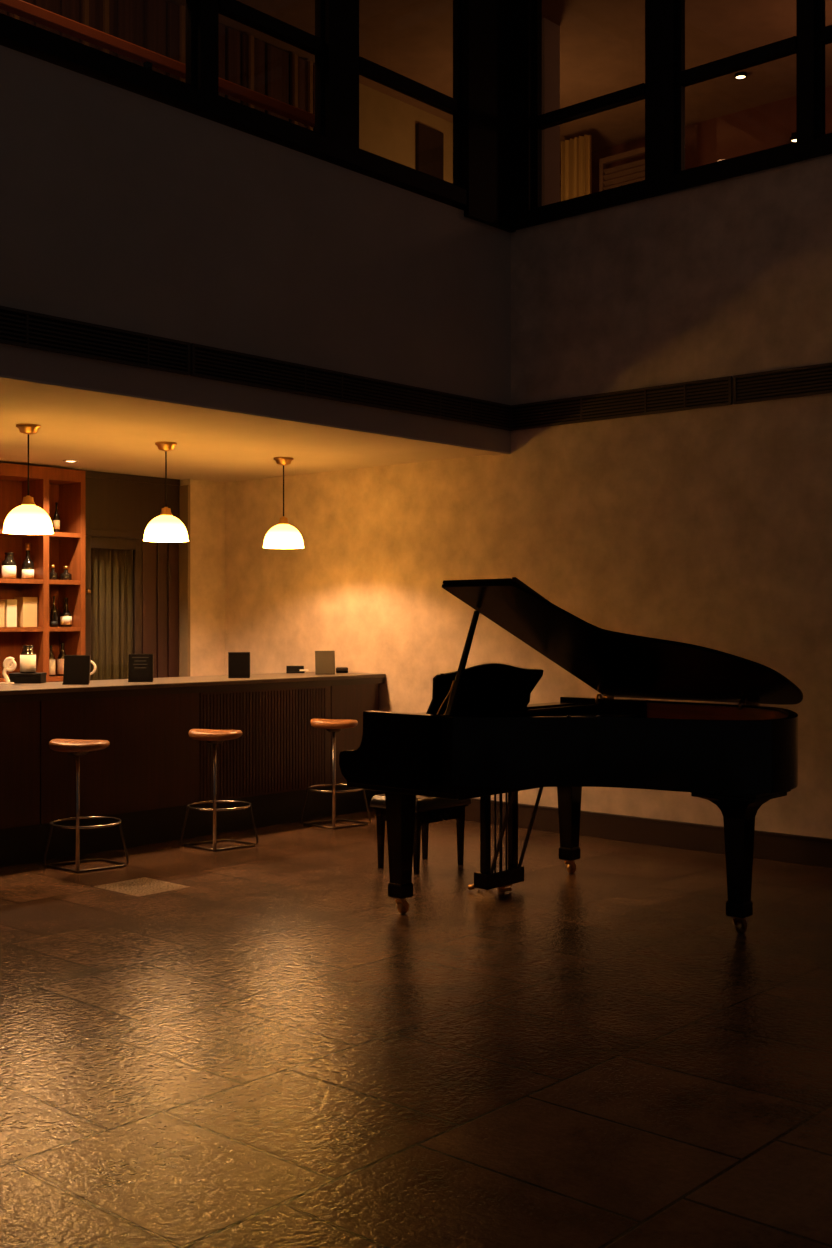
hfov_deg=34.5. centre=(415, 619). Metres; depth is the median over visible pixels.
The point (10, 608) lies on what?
carton
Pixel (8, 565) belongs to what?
bottle
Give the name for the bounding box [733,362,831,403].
air vent
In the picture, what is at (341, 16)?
trim
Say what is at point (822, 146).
trim
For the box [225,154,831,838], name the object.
wall
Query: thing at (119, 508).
door
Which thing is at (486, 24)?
column
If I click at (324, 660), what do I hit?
menu stand
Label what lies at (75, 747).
bar stool
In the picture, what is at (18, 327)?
air vent
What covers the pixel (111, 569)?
curtain
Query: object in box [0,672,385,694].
countertop
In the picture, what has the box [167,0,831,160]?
ceiling
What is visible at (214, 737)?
bar stool
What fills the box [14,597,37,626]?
carton
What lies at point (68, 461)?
recessed light
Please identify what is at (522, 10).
trim
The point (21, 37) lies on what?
trim
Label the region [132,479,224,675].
wall
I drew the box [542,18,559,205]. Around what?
curtain
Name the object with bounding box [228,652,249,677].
menu stand
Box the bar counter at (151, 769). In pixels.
[0,672,385,866]
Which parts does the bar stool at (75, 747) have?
leg, post, seat plate, seat, leg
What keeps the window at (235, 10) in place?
in the wall at (120, 208)
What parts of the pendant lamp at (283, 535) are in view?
lamp shade, cord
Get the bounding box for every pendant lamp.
[3,424,53,534]
[143,441,188,541]
[263,457,303,548]
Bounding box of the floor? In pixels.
[0,809,831,1247]
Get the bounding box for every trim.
[0,14,467,207]
[0,375,510,455]
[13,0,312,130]
[179,485,189,676]
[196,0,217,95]
[325,0,358,148]
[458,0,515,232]
[512,0,533,214]
[513,135,831,229]
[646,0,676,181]
[799,0,815,142]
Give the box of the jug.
[90,661,96,674]
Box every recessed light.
[63,460,78,462]
[735,72,746,79]
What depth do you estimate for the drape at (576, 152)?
12.51 m
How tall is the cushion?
0.070 m
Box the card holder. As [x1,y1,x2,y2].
[336,667,347,672]
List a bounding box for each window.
[0,0,195,87]
[218,0,324,135]
[359,0,461,187]
[534,0,645,209]
[677,0,798,173]
[816,0,831,138]
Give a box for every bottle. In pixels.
[2,552,15,578]
[20,645,35,672]
[22,543,33,578]
[49,565,56,579]
[49,646,54,675]
[50,596,57,626]
[53,502,59,531]
[57,643,65,675]
[60,566,71,579]
[60,598,71,626]
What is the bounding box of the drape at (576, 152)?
[561,134,590,200]
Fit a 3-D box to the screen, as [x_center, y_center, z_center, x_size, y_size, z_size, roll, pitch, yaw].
[1.955,-3.400,12.318,0.620,1.800,0.045,0,0,42]
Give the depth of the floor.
4.68 m
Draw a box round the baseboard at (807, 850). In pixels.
[376,791,831,867]
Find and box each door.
[82,470,179,679]
[416,123,443,179]
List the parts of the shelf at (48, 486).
panel, panel, panel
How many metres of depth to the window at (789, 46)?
8.69 m
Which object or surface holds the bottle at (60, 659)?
on the shelf at (48, 486)
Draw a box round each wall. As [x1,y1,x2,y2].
[0,0,452,182]
[0,45,510,451]
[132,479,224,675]
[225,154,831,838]
[560,86,831,193]
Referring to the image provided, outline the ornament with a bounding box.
[0,657,16,683]
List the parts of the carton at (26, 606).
lid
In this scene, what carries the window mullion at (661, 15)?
attached to the wall at (711, 527)
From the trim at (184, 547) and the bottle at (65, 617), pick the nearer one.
the bottle at (65, 617)
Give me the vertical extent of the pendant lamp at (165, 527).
0.675 m
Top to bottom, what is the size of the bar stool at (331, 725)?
0.787 m
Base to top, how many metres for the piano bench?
0.442 m
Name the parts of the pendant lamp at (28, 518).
lamp shade, cord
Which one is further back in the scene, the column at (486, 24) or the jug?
the column at (486, 24)
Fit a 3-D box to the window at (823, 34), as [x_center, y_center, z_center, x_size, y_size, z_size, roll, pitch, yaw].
[3.004,-3.865,7.762,1.434,1.870,0.070,0,0,42]
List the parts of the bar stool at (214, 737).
leg, post, seat plate, seat, leg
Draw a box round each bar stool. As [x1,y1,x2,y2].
[43,739,128,872]
[180,729,258,850]
[300,718,370,828]
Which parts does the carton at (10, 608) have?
lid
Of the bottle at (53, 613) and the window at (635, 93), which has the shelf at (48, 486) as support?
the bottle at (53, 613)
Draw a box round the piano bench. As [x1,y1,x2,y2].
[370,794,471,873]
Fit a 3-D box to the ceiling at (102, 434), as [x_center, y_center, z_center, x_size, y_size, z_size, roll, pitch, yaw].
[-3.746,-1.280,7.522,3.340,0.120,9.255,0,0,42]
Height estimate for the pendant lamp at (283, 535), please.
0.675 m
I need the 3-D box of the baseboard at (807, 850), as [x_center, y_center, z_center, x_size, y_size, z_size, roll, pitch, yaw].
[2.469,1.414,8.165,11.170,0.172,0.030,0,0,42]
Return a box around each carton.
[0,599,16,626]
[0,601,4,626]
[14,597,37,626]
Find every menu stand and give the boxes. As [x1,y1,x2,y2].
[62,655,90,684]
[128,654,153,681]
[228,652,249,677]
[315,651,334,674]
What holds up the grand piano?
on the floor
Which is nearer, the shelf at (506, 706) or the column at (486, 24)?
the shelf at (506, 706)
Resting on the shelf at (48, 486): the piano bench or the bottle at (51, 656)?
the bottle at (51, 656)
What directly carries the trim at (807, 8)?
attached to the wall at (711, 527)
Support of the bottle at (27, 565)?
on the shelf at (48, 486)
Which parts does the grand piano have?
leg, desk arm, lyre post, pedal rod, pedal rod, pedal rod, lyre post, leg, lid, leg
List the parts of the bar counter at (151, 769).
panel, panel, panel, panel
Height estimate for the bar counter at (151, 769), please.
1.075 m
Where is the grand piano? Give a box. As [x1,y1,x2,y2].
[339,577,802,933]
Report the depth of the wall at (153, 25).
10.59 m
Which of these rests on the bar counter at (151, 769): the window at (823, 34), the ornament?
the ornament
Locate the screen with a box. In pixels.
[599,147,644,191]
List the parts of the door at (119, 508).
panel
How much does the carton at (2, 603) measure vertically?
0.200 m
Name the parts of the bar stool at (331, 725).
leg, post, seat, seat plate, leg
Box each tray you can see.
[9,673,46,682]
[286,666,307,672]
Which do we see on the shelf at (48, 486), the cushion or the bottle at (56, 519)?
the bottle at (56, 519)
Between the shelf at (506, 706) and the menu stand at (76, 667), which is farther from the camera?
the menu stand at (76, 667)
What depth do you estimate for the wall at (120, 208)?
7.77 m
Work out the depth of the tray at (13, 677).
8.98 m
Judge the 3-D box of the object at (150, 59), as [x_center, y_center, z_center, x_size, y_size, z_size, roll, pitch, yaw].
[-2.079,-2.942,7.440,0.060,0.885,4.350,0,0,42]
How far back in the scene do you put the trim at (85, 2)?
10.50 m
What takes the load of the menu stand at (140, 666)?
on the bar counter at (151, 769)
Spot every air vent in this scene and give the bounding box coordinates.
[0,306,189,374]
[190,343,512,430]
[509,376,732,430]
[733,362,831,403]
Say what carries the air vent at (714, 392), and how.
in the wall at (711, 527)
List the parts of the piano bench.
leg, leg, leg, height knob, leg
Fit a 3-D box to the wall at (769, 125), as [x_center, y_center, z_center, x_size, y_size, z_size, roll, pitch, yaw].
[3.762,-3.550,11.445,6.600,2.100,0.100,0,0,42]
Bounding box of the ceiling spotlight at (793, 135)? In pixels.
[790,132,795,142]
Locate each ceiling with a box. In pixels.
[0,383,484,481]
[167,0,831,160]
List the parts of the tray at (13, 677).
lid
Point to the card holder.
(338, 669)
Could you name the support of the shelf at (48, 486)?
on the floor
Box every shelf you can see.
[0,463,84,681]
[420,702,573,714]
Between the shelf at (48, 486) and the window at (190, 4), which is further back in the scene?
the shelf at (48, 486)
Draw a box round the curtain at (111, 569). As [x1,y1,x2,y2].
[91,548,131,679]
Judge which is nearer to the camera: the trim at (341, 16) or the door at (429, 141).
the trim at (341, 16)
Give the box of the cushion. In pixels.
[370,794,471,812]
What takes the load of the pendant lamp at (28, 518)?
hanging from the ceiling at (102, 434)
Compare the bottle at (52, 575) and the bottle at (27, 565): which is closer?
the bottle at (27, 565)
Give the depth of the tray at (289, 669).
10.71 m
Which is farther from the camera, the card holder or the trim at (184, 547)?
the trim at (184, 547)
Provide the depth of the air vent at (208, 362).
8.44 m
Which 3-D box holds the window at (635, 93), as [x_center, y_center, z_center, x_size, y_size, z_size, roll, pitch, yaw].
[1.222,-3.865,9.349,0.967,1.870,0.070,0,0,42]
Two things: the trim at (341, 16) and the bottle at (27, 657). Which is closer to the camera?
the trim at (341, 16)
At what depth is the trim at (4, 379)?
7.84 m
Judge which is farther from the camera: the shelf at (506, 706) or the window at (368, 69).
the window at (368, 69)
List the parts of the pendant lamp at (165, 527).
lamp shade, cord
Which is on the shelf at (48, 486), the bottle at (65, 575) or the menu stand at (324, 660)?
the bottle at (65, 575)
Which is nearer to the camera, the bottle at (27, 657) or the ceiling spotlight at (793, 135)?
the bottle at (27, 657)

